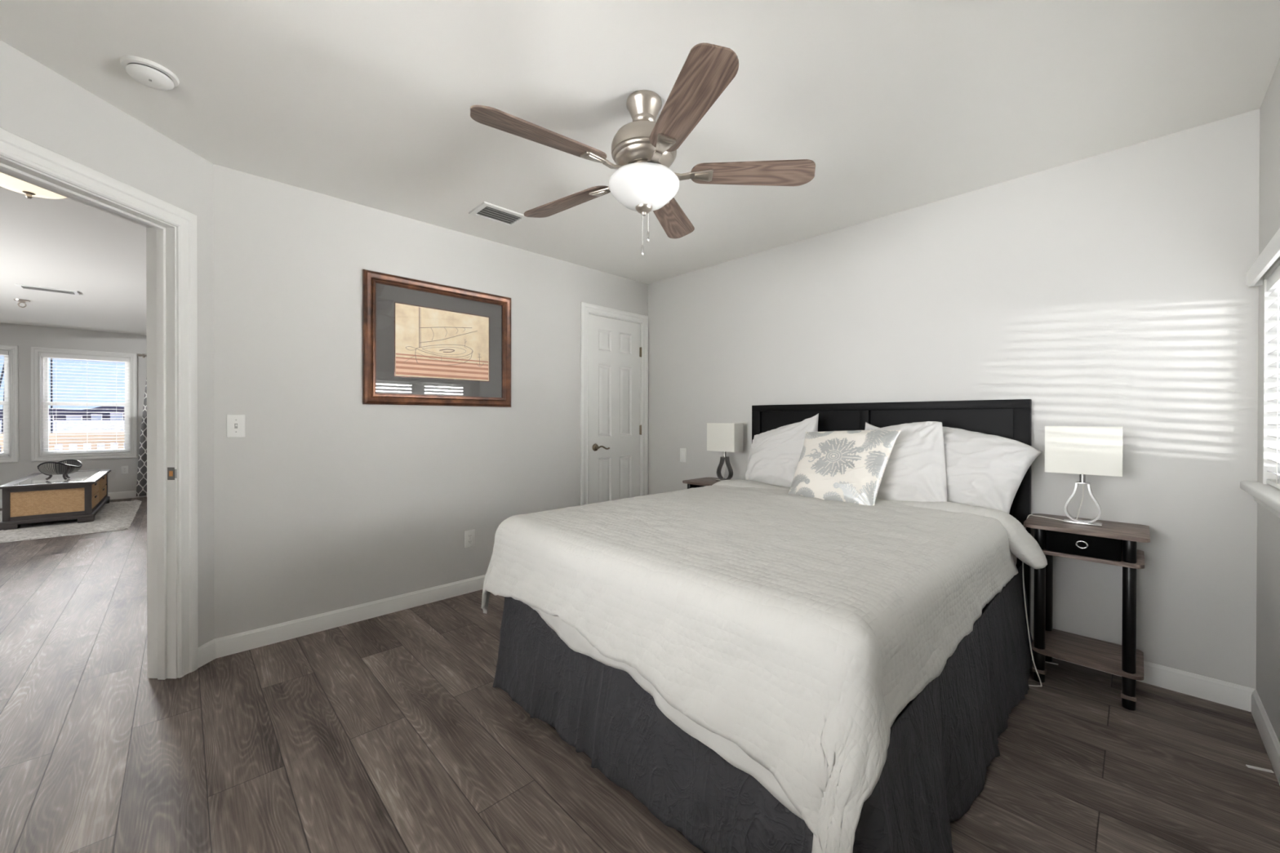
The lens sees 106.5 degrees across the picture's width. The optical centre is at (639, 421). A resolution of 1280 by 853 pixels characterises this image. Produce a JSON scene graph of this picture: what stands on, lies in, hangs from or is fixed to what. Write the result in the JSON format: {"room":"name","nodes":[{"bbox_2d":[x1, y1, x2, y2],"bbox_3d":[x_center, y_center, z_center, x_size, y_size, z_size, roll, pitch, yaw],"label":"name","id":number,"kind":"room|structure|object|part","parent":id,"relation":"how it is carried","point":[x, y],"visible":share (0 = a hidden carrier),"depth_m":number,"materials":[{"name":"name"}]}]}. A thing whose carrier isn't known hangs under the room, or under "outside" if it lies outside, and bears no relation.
{"room":"bedroom","nodes":[
{"label":"bedroom","id":0,"kind":"room"},
{"bbox_2d":[0,322,146,500],"bbox_3d":[-7.921,-0.076,6.852,5.800,2.440,0.140,0,0,-44],"label":"wall","id":1,"kind":"structure","parent":0,"point":[25,337],"depth_m":6.68,"materials":[{"name":"grey paint"}]},
{"bbox_2d":[0,354,8,454],"bbox_3d":[-8.725,-0.229,6.109,0.855,1.420,0.085,0,0,-44],"label":"window","id":2,"kind":"structure","parent":1,"relation":"in","point":[6,404],"depth_m":6.36,"materials":[{"name":"white plastic"}]},
{"bbox_3d":[-8.738,-0.563,6.122,0.795,0.692,0.025,0,0,-44],"label":"sash","id":3,"kind":"part","parent":2,"relation":"part of","materials":[{"name":"white plastic"}]},
{"bbox_3d":[-8.719,0.095,6.104,0.795,0.712,0.027,0,0,-44],"label":"sash","id":4,"kind":"part","parent":2,"relation":"part of","materials":[{"name":"white plastic"}]},
{"bbox_2d":[0,351,8,456],"bbox_3d":[-8.676,-0.230,6.059,0.827,1.392,0.052,0,0,-44],"label":"window blind","id":5,"kind":"object","parent":2,"relation":"attached to","point":[2,353],"visible":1,"depth_m":6.31,"materials":[{"name":"white plastic"}]},
{"bbox_2d":[0,344,18,462],"bbox_3d":[-8.672,-0.228,6.054,0.990,1.555,0.069,0,0,-44],"label":"trim","id":6,"kind":"structure","parent":1,"relation":"attached to","point":[14,376],"depth_m":6.35,"materials":[{"name":"white paint"}]},
{"bbox_2d":[0,490,146,508],"bbox_3d":[-7.869,1.091,6.802,5.800,0.108,0.013,0,0,-44],"label":"baseboard","id":7,"kind":"structure","parent":1,"relation":"attached to","point":[131,494],"depth_m":7.03,"materials":[{"name":"white paint"}]},
{"bbox_2d":[31,346,137,462],"bbox_3d":[-7.882,-0.231,6.813,0.990,1.555,0.069,0,0,-44],"label":"trim","id":8,"kind":"structure","parent":1,"relation":"attached to","point":[36,446],"depth_m":6.61,"materials":[{"name":"white paint"}]},
{"bbox_2d":[40,356,129,455],"bbox_3d":[-7.936,-0.231,6.868,0.855,1.420,0.085,0,0,-44],"label":"window","id":9,"kind":"structure","parent":1,"relation":"in","point":[44,375],"depth_m":6.72,"materials":[{"name":"white plastic"}]},
{"bbox_2d":[40,353,129,455],"bbox_3d":[-7.887,-0.233,6.817,0.827,1.392,0.052,0,0,-44],"label":"window blind","id":10,"kind":"object","parent":9,"relation":"attached to","point":[45,355],"visible":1,"depth_m":6.80,"materials":[{"name":"white plastic"}]},
{"bbox_3d":[-8.077,-0.216,6.608,0.002,1.328,0.002,0,0,-44],"label":"ladder cord","id":11,"kind":"part","parent":10,"relation":"part of","materials":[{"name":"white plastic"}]},
{"bbox_3d":[-7.888,0.455,6.820,0.825,0.018,0.048,0,0,-44],"label":"rail","id":12,"kind":"part","parent":10,"relation":"part of","materials":[{"name":"white plastic"}]},
{"bbox_3d":[-7.874,-0.216,6.804,0.002,1.328,0.002,0,0,-44],"label":"ladder cord","id":13,"kind":"part","parent":10,"relation":"part of","materials":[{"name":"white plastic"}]},
{"bbox_3d":[-7.670,-0.217,7.000,0.002,1.328,0.002,0,0,-44],"label":"ladder cord","id":14,"kind":"part","parent":10,"relation":"part of","materials":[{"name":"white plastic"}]},
{"bbox_3d":[-7.949,-0.565,6.881,0.795,0.692,0.025,0,0,-44],"label":"sash","id":15,"kind":"part","parent":9,"relation":"part of","materials":[{"name":"white plastic"}]},
{"bbox_3d":[-7.930,0.093,6.863,0.795,0.712,0.027,0,0,-44],"label":"sash","id":16,"kind":"part","parent":9,"relation":"part of","materials":[{"name":"white plastic"}]},
{"bbox_2d":[120,466,128,474],"bbox_3d":[-7.607,0.719,7.055,0.072,0.116,0.008,0,0,-44],"label":"power outlet","id":17,"kind":"object","parent":1,"relation":"attached to","point":[124,469],"visible":1,"depth_m":7.05,"materials":[{"name":"white plastic"}]},
{"bbox_2d":[137,353,146,358],"bbox_3d":[-7.058,-0.982,7.504,1.150,0.060,0.108,0,0,-44],"label":"curtain rod","id":18,"kind":"object","parent":1,"relation":"attached to","point":[142,354],"visible":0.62,"depth_m":7.12,"materials":[{"name":"silver metal"}]},
{"bbox_2d":[136,377,146,496],"bbox_3d":[-7.077,0.073,7.445,1.068,2.080,0.073,0,0,-44],"label":"curtain","id":19,"kind":"object","parent":18,"relation":"hanging from","point":[141,486],"visible":0.09,"depth_m":7.11,"materials":[{"name":"grey fabric"}]},
{"bbox_2d":[0,40,214,646],"bbox_3d":[-2.187,-0.046,1.671,0.130,2.440,1.420,0,0,1],"label":"wall","id":20,"kind":"structure","parent":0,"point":[39,105],"depth_m":2.04,"materials":[{"name":"grey paint"}]},
{"bbox_2d":[0,128,198,679],"bbox_3d":[-2.185,0.102,1.767,0.168,2.144,0.997,0,0,1],"label":"door frame","id":21,"kind":"structure","parent":20,"relation":"attached to","point":[171,285],"depth_m":2.17,"materials":[{"name":"white paint"}]},
{"bbox_3d":[-2.127,0.238,2.171,0.037,0.057,0.005,0,0,-3],"label":"strike plate","id":22,"kind":"part","parent":21,"relation":"part of","materials":[{"name":"grey"}]},
{"bbox_2d":[198,639,216,667],"bbox_3d":[-2.101,1.124,2.314,0.013,0.094,0.100,0,0,1],"label":"baseboard","id":23,"kind":"structure","parent":20,"relation":"attached to","point":[206,651],"depth_m":2.31,"materials":[{"name":"white paint"}]},
{"bbox_2d":[213,164,648,639],"bbox_3d":[-1.079,-0.052,3.429,3.081,2.440,0.120,0,0,-44],"label":"wall","id":24,"kind":"structure","parent":0,"point":[328,500],"depth_m":2.77,"materials":[{"name":"grey paint"}]},
{"bbox_2d":[226,414,244,437],"bbox_3d":[-2.038,0.024,2.412,0.072,0.116,0.017,0,0,-44],"label":"light switch","id":25,"kind":"object","parent":24,"relation":"attached to","point":[235,423],"visible":1,"depth_m":2.41,"materials":[{"name":"white plastic"}]},
{"bbox_2d":[214,574,485,657],"bbox_3d":[-1.302,1.122,3.128,2.229,0.094,0.013,0,0,-44],"label":"baseboard","id":26,"kind":"structure","parent":24,"relation":"attached to","point":[228,645],"depth_m":2.72,"materials":[{"name":"white paint"}]},
{"bbox_2d":[362,269,511,407],"bbox_3d":[-1.277,-0.496,3.130,0.953,0.790,0.033,0,0,-44],"label":"framed picture","id":27,"kind":"object","parent":24,"relation":"attached to","point":[424,343],"visible":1,"depth_m":3.08,"materials":[{"name":"brown wood"}]},
{"bbox_2d":[395,302,488,381],"bbox_3d":[-1.283,-0.503,3.144,0.652,0.487,0.002,0,0,-44],"label":"print","id":28,"kind":"object","parent":27,"relation":"attached to","point":[434,341],"depth_m":3.12,"materials":[{"name":"brown paper"}]},
{"bbox_2d":[464,529,475,547],"bbox_3d":[-1.162,0.803,3.264,0.072,0.116,0.008,0,0,-44],"label":"power outlet","id":29,"kind":"object","parent":24,"relation":"attached to","point":[469,535],"visible":1,"depth_m":3.26,"materials":[{"name":"white plastic"}]},
{"bbox_2d":[580,302,648,505],"bbox_3d":[-0.223,0.095,4.195,0.770,2.142,0.075,0,0,-44],"label":"trim","id":30,"kind":"structure","parent":24,"relation":"attached to","point":[586,308],"depth_m":4.06,"materials":[{"name":"white paint"}]},
{"bbox_2d":[588,314,641,503],"bbox_3d":[-0.203,0.133,4.185,0.626,2.051,0.087,0,0,-44],"label":"door","id":31,"kind":"structure","parent":24,"relation":"in","point":[615,348],"depth_m":4.17,"materials":[{"name":"white paint"}]},
{"bbox_3d":[-0.328,0.222,4.041,0.151,0.062,0.052,0,0,-44],"label":"handle","id":32,"kind":"part","parent":31,"relation":"part of","materials":[{"name":"brown metal"}]},
{"bbox_2d":[0,0,1279,335],"bbox_3d":[-3.641,-1.335,3.407,7.200,0.120,11.150,0,0,-44],"label":"ceiling","id":33,"kind":"structure","parent":0,"point":[896,106],"depth_m":1.87,"materials":[{"name":"white paint"}]},
{"bbox_2d":[13,298,30,307],"bbox_3d":[-6.561,-1.245,5.074,0.110,0.082,0.110,0,0,-44],"label":"ceiling hook","id":34,"kind":"object","parent":33,"relation":"attached to","point":[20,300],"visible":1,"depth_m":5.06,"materials":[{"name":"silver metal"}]},
{"bbox_3d":[-6.561,-1.274,5.074,0.110,0.024,0.110,0,0,-44],"label":"plate","id":35,"kind":"part","parent":34,"relation":"part of","materials":[{"name":"silver metal"}]},
{"bbox_2d":[0,172,66,199],"bbox_3d":[-2.924,-1.168,2.287,0.336,0.204,0.336,0,0,-44],"label":"ceiling light","id":36,"kind":"object","parent":33,"relation":"attached to","point":[8,182],"visible":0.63,"depth_m":2.26,"materials":[{"name":"white glass"}]},
{"bbox_2d":[14,283,79,294],"bbox_3d":[-5.749,-1.276,4.647,0.380,0.015,0.170,0,0,-44],"label":"ceiling vent","id":37,"kind":"object","parent":33,"relation":"in","point":[20,286],"visible":1,"depth_m":4.62,"materials":[{"name":"white plastic"}]},
{"bbox_2d":[120,55,179,90],"bbox_3d":[-1.770,-1.244,1.728,0.150,0.042,0.150,0,0,-44],"label":"smoke detector","id":38,"kind":"object","parent":33,"relation":"attached to","point":[149,73],"visible":1,"depth_m":1.70,"materials":[{"name":"white plastic"}]},
{"bbox_2d":[468,201,527,226],"bbox_3d":[-0.867,-1.261,2.934,0.290,0.017,0.210,0,0,-44],"label":"ceiling vent","id":39,"kind":"object","parent":33,"relation":"in","point":[487,211],"visible":0.98,"depth_m":2.92,"materials":[{"name":"white plastic"}]},
{"bbox_2d":[470,42,815,255],"bbox_3d":[-0.025,-0.961,1.885,1.280,0.606,1.285,0,0,-44],"label":"ceiling fan","id":40,"kind":"object","parent":33,"relation":"hanging from","point":[643,150],"visible":1,"depth_m":1.79,"materials":[{"name":"brown wood"}]},
{"bbox_3d":[-0.336,-0.979,1.641,0.493,0.006,0.142,0,12,-35],"label":"blade","id":41,"kind":"part","parent":40,"relation":"part of","materials":[{"name":"brown wood"}]},
{"bbox_3d":[-0.331,-0.981,2.148,0.493,0.007,0.142,0,12,37],"label":"blade","id":42,"kind":"part","parent":40,"relation":"part of","materials":[{"name":"brown wood"}]},
{"bbox_3d":[0.016,-0.909,1.892,0.279,0.133,0.279,0,0,-44],"label":"lamp shade","id":43,"kind":"part","parent":40,"relation":"part of","materials":[{"name":"white glass"}]},
{"bbox_3d":[0.153,-0.981,2.300,0.142,0.006,0.493,-12,-4,18],"label":"blade","id":44,"kind":"part","parent":40,"relation":"part of","materials":[{"name":"brown wood"}]},
{"bbox_3d":[0.145,-0.977,1.480,0.142,0.006,0.493,13,-3,-17],"label":"blade","id":45,"kind":"part","parent":40,"relation":"part of","materials":[{"name":"brown wood"}]},
{"bbox_3d":[0.447,-0.979,1.887,0.493,0.006,0.142,0,-12,1],"label":"blade","id":46,"kind":"part","parent":40,"relation":"part of","materials":[{"name":"brown wood"}]},
{"bbox_2d":[0,497,1279,852],"bbox_3d":[-3.644,1.225,3.418,7.200,0.120,11.150,0,0,-44],"label":"floor","id":47,"kind":"structure","parent":0,"point":[393,732],"depth_m":1.69,"materials":[{"name":"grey wood"}]},
{"bbox_2d":[0,499,142,542],"bbox_3d":[-7.024,1.134,5.281,2.027,0.032,2.437,0,0,-44],"label":"area rug","id":48,"kind":"object","parent":47,"relation":"on","point":[113,516],"visible":0.6,"depth_m":5.15,"materials":[{"name":"beige carpet"}]},
{"bbox_2d":[0,469,111,530],"bbox_3d":[-6.974,0.899,5.770,0.670,0.454,1.740,0,0,-44],"label":"coffee table","id":49,"kind":"object","parent":48,"relation":"on","point":[32,498],"visible":1,"depth_m":5.23,"materials":[{"name":"grey wood"}]},
{"bbox_3d":[-6.407,0.874,5.179,0.510,0.260,0.018,0,0,-44],"label":"wicker panel","id":50,"kind":"part","parent":49,"relation":"part of","materials":[{"name":"beige wicker"}]},
{"bbox_3d":[-6.974,0.684,5.769,0.670,0.024,1.740,0,0,-44],"label":"frame","id":51,"kind":"part","parent":49,"relation":"part of","materials":[{"name":"grey wood"}]},
{"bbox_2d":[36,459,82,479],"bbox_3d":[-6.691,0.563,5.513,0.334,0.218,0.329,0,0,-44],"label":"woven bowl","id":52,"kind":"object","parent":49,"relation":"on","point":[66,467],"visible":1,"depth_m":5.44,"materials":[{"name":"black"}]},
{"bbox_3d":[-6.490,0.795,5.680,0.024,0.138,0.770,0,0,-44],"label":"drawer","id":53,"kind":"part","parent":49,"relation":"part of","materials":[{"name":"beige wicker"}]},
{"bbox_3d":[-6.490,0.943,5.681,0.024,0.138,0.770,0,0,-44],"label":"drawer","id":54,"kind":"part","parent":49,"relation":"part of","materials":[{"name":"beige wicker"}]},
{"bbox_3d":[-7.045,0.940,6.257,0.024,0.138,0.770,0,0,-44],"label":"drawer","id":55,"kind":"part","parent":49,"relation":"part of","materials":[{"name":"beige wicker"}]},
{"bbox_3d":[-7.045,0.792,6.257,0.024,0.138,0.770,0,0,-44],"label":"drawer","id":56,"kind":"part","parent":49,"relation":"part of","materials":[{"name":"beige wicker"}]},
{"bbox_2d":[682,477,719,488],"bbox_3d":[0.575,0.814,3.647,0.360,0.712,0.400,0,0,-44],"label":"nightstand","id":57,"kind":"object","parent":47,"relation":"on","point":[703,482],"visible":0.08,"depth_m":3.62,"materials":[{"name":"brown wood"}]},
{"bbox_3d":[0.564,0.523,3.635,0.292,0.090,0.236,0,0,-44],"label":"drawer","id":58,"kind":"part","parent":57,"relation":"part of","materials":[{"name":"black fabric"}]},
{"bbox_2d":[706,422,742,480],"bbox_3d":[0.646,0.237,3.641,0.117,0.442,0.254,0,0,-44],"label":"table lamp","id":59,"kind":"object","parent":57,"relation":"on","point":[726,437],"visible":0.94,"depth_m":3.60,"materials":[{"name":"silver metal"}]},
{"bbox_3d":[0.646,0.122,3.641,0.117,0.212,0.254,0,0,-44],"label":"shade trim","id":60,"kind":"part","parent":59,"relation":"part of","materials":[{"name":"white fabric"}]},
{"bbox_2d":[720,451,728,457],"bbox_3d":[0.646,0.235,3.641,0.048,0.078,0.044,0,0,-44],"label":"socket","id":61,"kind":"object","parent":59,"relation":"attached to","point":[724,452],"depth_m":3.63,"materials":[{"name":"silver metal"}]},
{"bbox_3d":[0.646,0.122,3.641,0.116,0.212,0.253,0,0,-44],"label":"lamp shade","id":62,"kind":"part","parent":59,"relation":"part of","materials":[{"name":"white fabric"}]},
{"bbox_2d":[751,399,1031,629],"bbox_3d":[1.413,0.529,3.004,0.044,1.288,1.624,0,0,-44],"label":"headboard","id":63,"kind":"object","parent":47,"relation":"on","point":[1011,419],"visible":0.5,"depth_m":2.72,"materials":[{"name":"black paint"}]},
{"bbox_3d":[1.155,0.318,3.292,0.012,0.788,0.714,0,0,-44],"label":"panel","id":64,"kind":"part","parent":63,"relation":"part of","materials":[{"name":"black paint"}]},
{"bbox_3d":[1.692,0.321,2.734,0.012,0.788,0.714,0,0,-44],"label":"panel","id":65,"kind":"part","parent":63,"relation":"part of","materials":[{"name":"black paint"}]},
{"bbox_2d":[890,586,1004,728],"bbox_3d":[0.673,0.966,2.288,1.990,0.419,1.510,0,0,-44],"label":"box spring","id":66,"kind":"object","parent":47,"relation":"on","point":[991,601],"visible":0.02,"depth_m":1.31,"materials":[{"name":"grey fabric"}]},
{"bbox_2d":[493,565,1033,852],"bbox_3d":[0.615,0.929,2.227,2.048,0.431,1.737,0,0,-44],"label":"bed skirt","id":67,"kind":"object","parent":66,"relation":"hanging from","point":[940,749],"visible":0.57,"depth_m":1.41,"materials":[{"name":"grey fabric"}]},
{"bbox_2d":[1012,553,1017,565],"bbox_3d":[0.666,0.612,2.280,2.010,0.286,1.530,0,0,-44],"label":"mattress","id":68,"kind":"object","parent":66,"relation":"on","point":[1014,556],"visible":0.03,"depth_m":2.36,"materials":[{"name":"white"}]},
{"bbox_2d":[512,597,986,820],"bbox_3d":[0.561,0.666,2.178,1.854,0.427,1.573,0,0,-44],"label":"sheet","id":69,"kind":"object","parent":68,"relation":"on","point":[728,750],"visible":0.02,"depth_m":1.31,"materials":[{"name":"white fabric"}]},
{"bbox_2d":[481,479,1047,852],"bbox_3d":[0.531,0.707,2.138,1.913,0.639,1.813,0,0,-44],"label":"comforter","id":70,"kind":"object","parent":69,"relation":"on","point":[795,630],"visible":0.96,"depth_m":1.34,"materials":[{"name":"white fabric"}]},
{"bbox_2d":[787,430,901,506],"bbox_3d":[1.058,0.239,2.548,0.262,0.389,0.531,0,0,-40],"label":"cushion","id":71,"kind":"object","parent":70,"relation":"on","point":[845,466],"visible":0.94,"depth_m":2.47,"materials":[{"name":"beige fabric"}]},
{"bbox_2d":[875,421,946,502],"bbox_3d":[1.357,0.220,2.526,0.238,0.440,0.500,0,0,-44],"label":"pillow","id":72,"kind":"object","parent":70,"relation":"on","point":[915,470],"visible":0.53,"depth_m":2.42,"materials":[{"name":"white fabric"}]},
{"bbox_2d":[745,413,818,487],"bbox_3d":[0.945,0.192,3.131,0.276,0.490,0.606,0,0,-44],"label":"pillow","id":73,"kind":"object","parent":69,"relation":"on","point":[774,456],"visible":0.78,"depth_m":3.08,"materials":[{"name":"white fabric"}]},
{"bbox_2d":[942,426,1041,513],"bbox_3d":[1.667,0.245,2.396,0.274,0.432,0.516,0,0,-44],"label":"pillow","id":74,"kind":"object","parent":69,"relation":"on","point":[984,470],"visible":0.56,"depth_m":2.29,"materials":[{"name":"white fabric"}]},
{"bbox_2d":[864,422,879,430],"bbox_3d":[1.402,0.219,2.770,0.160,0.430,0.410,0,0,-44],"label":"pillow","id":75,"kind":"object","parent":68,"relation":"on","point":[868,427],"visible":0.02,"depth_m":2.86,"materials":[{"name":"white fabric"}]},
{"bbox_2d":[1023,513,1150,711],"bbox_3d":[2.007,0.822,2.158,0.360,0.712,0.400,0,0,-44],"label":"nightstand","id":76,"kind":"object","parent":47,"relation":"on","point":[1115,543],"visible":0.95,"depth_m":2.08,"materials":[{"name":"brown wood"}]},
{"bbox_3d":[1.814,0.829,2.169,0.041,0.696,0.041,0,0,-44],"label":"leg","id":77,"kind":"part","parent":76,"relation":"part of","materials":[{"name":"black"}]},
{"bbox_3d":[2.006,0.829,2.354,0.041,0.696,0.041,0,0,-44],"label":"leg","id":78,"kind":"part","parent":76,"relation":"part of","materials":[{"name":"black"}]},
{"bbox_2d":[1022,426,1123,687],"bbox_3d":[1.869,0.601,2.163,0.336,1.154,0.438,0,0,-44],"label":"table lamp","id":79,"kind":"object","parent":76,"relation":"on","point":[1082,451],"visible":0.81,"depth_m":2.13,"materials":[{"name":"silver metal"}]},
{"bbox_3d":[1.801,0.818,2.214,0.345,0.720,0.165,0,0,-24],"label":"power cord","id":80,"kind":"part","parent":79,"relation":"part of","materials":[{"name":"white plastic"}]},
{"bbox_2d":[1075,474,1089,484],"bbox_3d":[2.005,0.243,2.163,0.048,0.078,0.044,0,0,-44],"label":"socket","id":81,"kind":"object","parent":79,"relation":"attached to","point":[1082,477],"depth_m":2.15,"materials":[{"name":"silver metal"}]},
{"bbox_3d":[2.005,0.130,2.163,0.116,0.212,0.253,0,0,-44],"label":"lamp shade","id":82,"kind":"part","parent":79,"relation":"part of","materials":[{"name":"white fabric"}]},
{"bbox_3d":[2.005,0.130,2.163,0.117,0.212,0.254,0,0,-44],"label":"shade trim","id":83,"kind":"part","parent":79,"relation":"part of","materials":[{"name":"white fabric"}]},
{"bbox_3d":[1.889,0.528,2.043,0.007,0.036,0.042,0,0,-44],"label":"ring pull","id":84,"kind":"part","parent":76,"relation":"part of","materials":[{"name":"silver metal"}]},
{"bbox_3d":[1.996,0.531,2.146,0.292,0.090,0.236,0,0,-44],"label":"drawer","id":85,"kind":"part","parent":76,"relation":"part of","materials":[{"name":"black fabric"}]},
{"bbox_2d":[1031,628,1143,680],"bbox_3d":[2.013,1.036,2.156,0.335,0.016,0.357,0,0,-44],"label":"shelf","id":86,"kind":"object","parent":76,"relation":"attached to","point":[1103,655],"depth_m":2.12,"materials":[{"name":"brown wood"}]},
{"bbox_2d":[1041,549,1144,568],"bbox_3d":[2.014,0.586,2.154,0.335,0.016,0.357,0,0,-44],"label":"shelf","id":87,"kind":"object","parent":76,"relation":"attached to","point":[1126,563],"depth_m":2.01,"materials":[{"name":"brown wood"}]},
{"bbox_3d":[2.010,0.831,1.964,0.041,0.696,0.041,0,0,-44],"label":"leg","id":88,"kind":"part","parent":76,"relation":"part of","materials":[{"name":"black metal"}]},
{"bbox_2d":[1245,764,1274,773],"bbox_3d":[2.100,1.178,1.619,0.060,0.004,0.012,0,0,26],"label":"strip","id":89,"kind":"object","parent":47,"relation":"on","point":[1247,766],"visible":1,"depth_m":1.62,"materials":[{"name":"white"}]},
{"bbox_2d":[648,108,1259,688],"bbox_3d":[1.385,-0.048,3.196,0.150,2.440,3.870,0,0,-44],"label":"wall","id":90,"kind":"structure","parent":0,"point":[1109,289],"depth_m":2.33,"materials":[{"name":"grey paint"}]},
{"bbox_2d":[680,448,686,462],"bbox_3d":[0.374,0.294,4.136,0.008,0.120,0.074,0,0,-44],"label":"wall plate","id":91,"kind":"object","parent":90,"relation":"attached to","point":[682,451],"visible":1,"depth_m":4.13,"materials":[{"name":"white plastic"}]},
{"bbox_2d":[1031,632,1254,711],"bbox_3d":[1.279,1.125,3.193,0.013,0.094,3.497,0,0,-44],"label":"baseboard","id":92,"kind":"structure","parent":90,"relation":"attached to","point":[1232,695],"depth_m":2.04,"materials":[{"name":"white paint"}]},
{"bbox_2d":[1255,58,1279,742],"bbox_3d":[1.081,-0.036,0.483,4.350,2.440,0.125,0,0,-44],"label":"wall","id":93,"kind":"structure","parent":0,"point":[1268,570],"depth_m":1.78,"materials":[{"name":"grey paint"}]},
{"bbox_2d":[1240,480,1279,517],"bbox_3d":[1.930,0.281,1.335,1.575,0.076,0.173,0,0,-44],"label":"trim","id":94,"kind":"structure","parent":93,"relation":"attached to","point":[1267,495],"depth_m":1.66,"materials":[{"name":"white paint"}]},
{"bbox_2d":[1245,227,1279,489],"bbox_3d":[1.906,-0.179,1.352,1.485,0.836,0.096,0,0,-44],"label":"window blind","id":95,"kind":"object","parent":93,"relation":"attached to","point":[1254,276],"visible":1,"depth_m":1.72,"materials":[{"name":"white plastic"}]},
{"bbox_3d":[1.922,0.230,1.340,1.352,0.018,0.048,0,0,-44],"label":"rail","id":96,"kind":"part","parent":95,"relation":"part of","materials":[{"name":"white"}]},
{"bbox_3d":[2.237,-0.135,1.677,0.002,0.715,0.002,0,0,-44],"label":"ladder cord","id":97,"kind":"part","parent":95,"relation":"part of","materials":[{"name":"white fabric"}]},
{"bbox_2d":[1251,688,1279,785],"bbox_3d":[1.053,1.136,0.559,3.990,0.094,0.013,0,0,-44],"label":"baseboard","id":98,"kind":"structure","parent":93,"relation":"attached to","point":[1271,743],"depth_m":1.72,"materials":[{"name":"white paint"}]},
{"bbox_3d":[-9.311,1.266,7.292,6.800,0.150,2.410,0,0,-44],"label":"deck","id":99,"kind":"object","parent":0,"visible":0},
{"bbox_2d":[0,431,124,452],"bbox_3d":[-10.041,0.664,8.050,6.400,0.925,0.090,0,0,-44],"label":"deck railing","id":100,"kind":"object","parent":99,"relation":"on","point":[100,437],"visible":0.09,"depth_m":8.33,"materials":[{"name":"brown wood"}]},
{"bbox_3d":[-10.040,0.294,8.049,6.400,0.185,0.090,0,0,-44],"label":"rail","id":101,"kind":"part","parent":100,"relation":"part of","materials":[{"name":"brown wood"}]},
{"label":"outside","id":102,"kind":"structure","parent":0,"visible":0},
{"bbox_2d":[0,420,124,450],"bbox_3d":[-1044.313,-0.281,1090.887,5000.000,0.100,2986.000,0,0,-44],"label":"ground","id":103,"kind":"structure","parent":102,"point":[62,426],"depth_m":278.69,"materials":[{"name":"white"}]},
{"bbox_2d":[0,391,4,452],"bbox_3d":[-34.993,0.276,26.230,0.554,10.504,0.192,0,0,-44],"label":"mast","id":104,"kind":"object","parent":103,"relation":"on","point":[3,392],"visible":0.14,"depth_m":26.21,"materials":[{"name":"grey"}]},
{"bbox_2d":[0,364,4,386],"bbox_3d":[-35.355,0.677,25.884,1.560,9.713,0.160,0,0,-44],"label":"mast","id":105,"kind":"object","parent":103,"relation":"on","point":[2,371],"visible":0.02,"depth_m":26.19,"materials":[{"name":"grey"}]},
{"bbox_2d":[50,358,53,432],"bbox_3d":[-33.749,-3.728,27.404,0.144,18.500,0.144,0,0,-44],"label":"mast","id":106,"kind":"object","parent":103,"relation":"on","point":[51,366],"visible":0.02,"depth_m":27.39,"materials":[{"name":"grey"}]},
{"bbox_2d":[0,406,124,420],"bbox_3d":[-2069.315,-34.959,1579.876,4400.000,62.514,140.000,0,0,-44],"label":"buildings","id":107,"kind":"structure","parent":103,"relation":"on","point":[61,414],"depth_m":1642.16},
{"bbox_2d":[66,415,82,420],"bbox_3d":[-1910.964,-4.726,1614.361,35.200,29.000,20.000,0,0,-44],"label":"house","id":108,"kind":"structure","parent":103,"relation":"on","point":[68,417],"depth_m":1609.61,"materials":[{"name":"white"}]},
{"bbox_2d":[90,413,102,420],"bbox_3d":[-1874.911,-9.820,1648.991,25.200,29.000,20.000,0,0,-44],"label":"house","id":109,"kind":"structure","parent":103,"relation":"on","point":[94,416],"depth_m":1643.77,"materials":[{"name":"white"}]},
{"bbox_2d":[110,413,123,420],"bbox_3d":[-1841.021,-14.909,1681.542,31.200,29.000,20.000,0,0,-44],"label":"house","id":110,"kind":"structure","parent":103,"relation":"on","point":[113,415],"depth_m":1676.60,"materials":[{"name":"white"}]}
]}

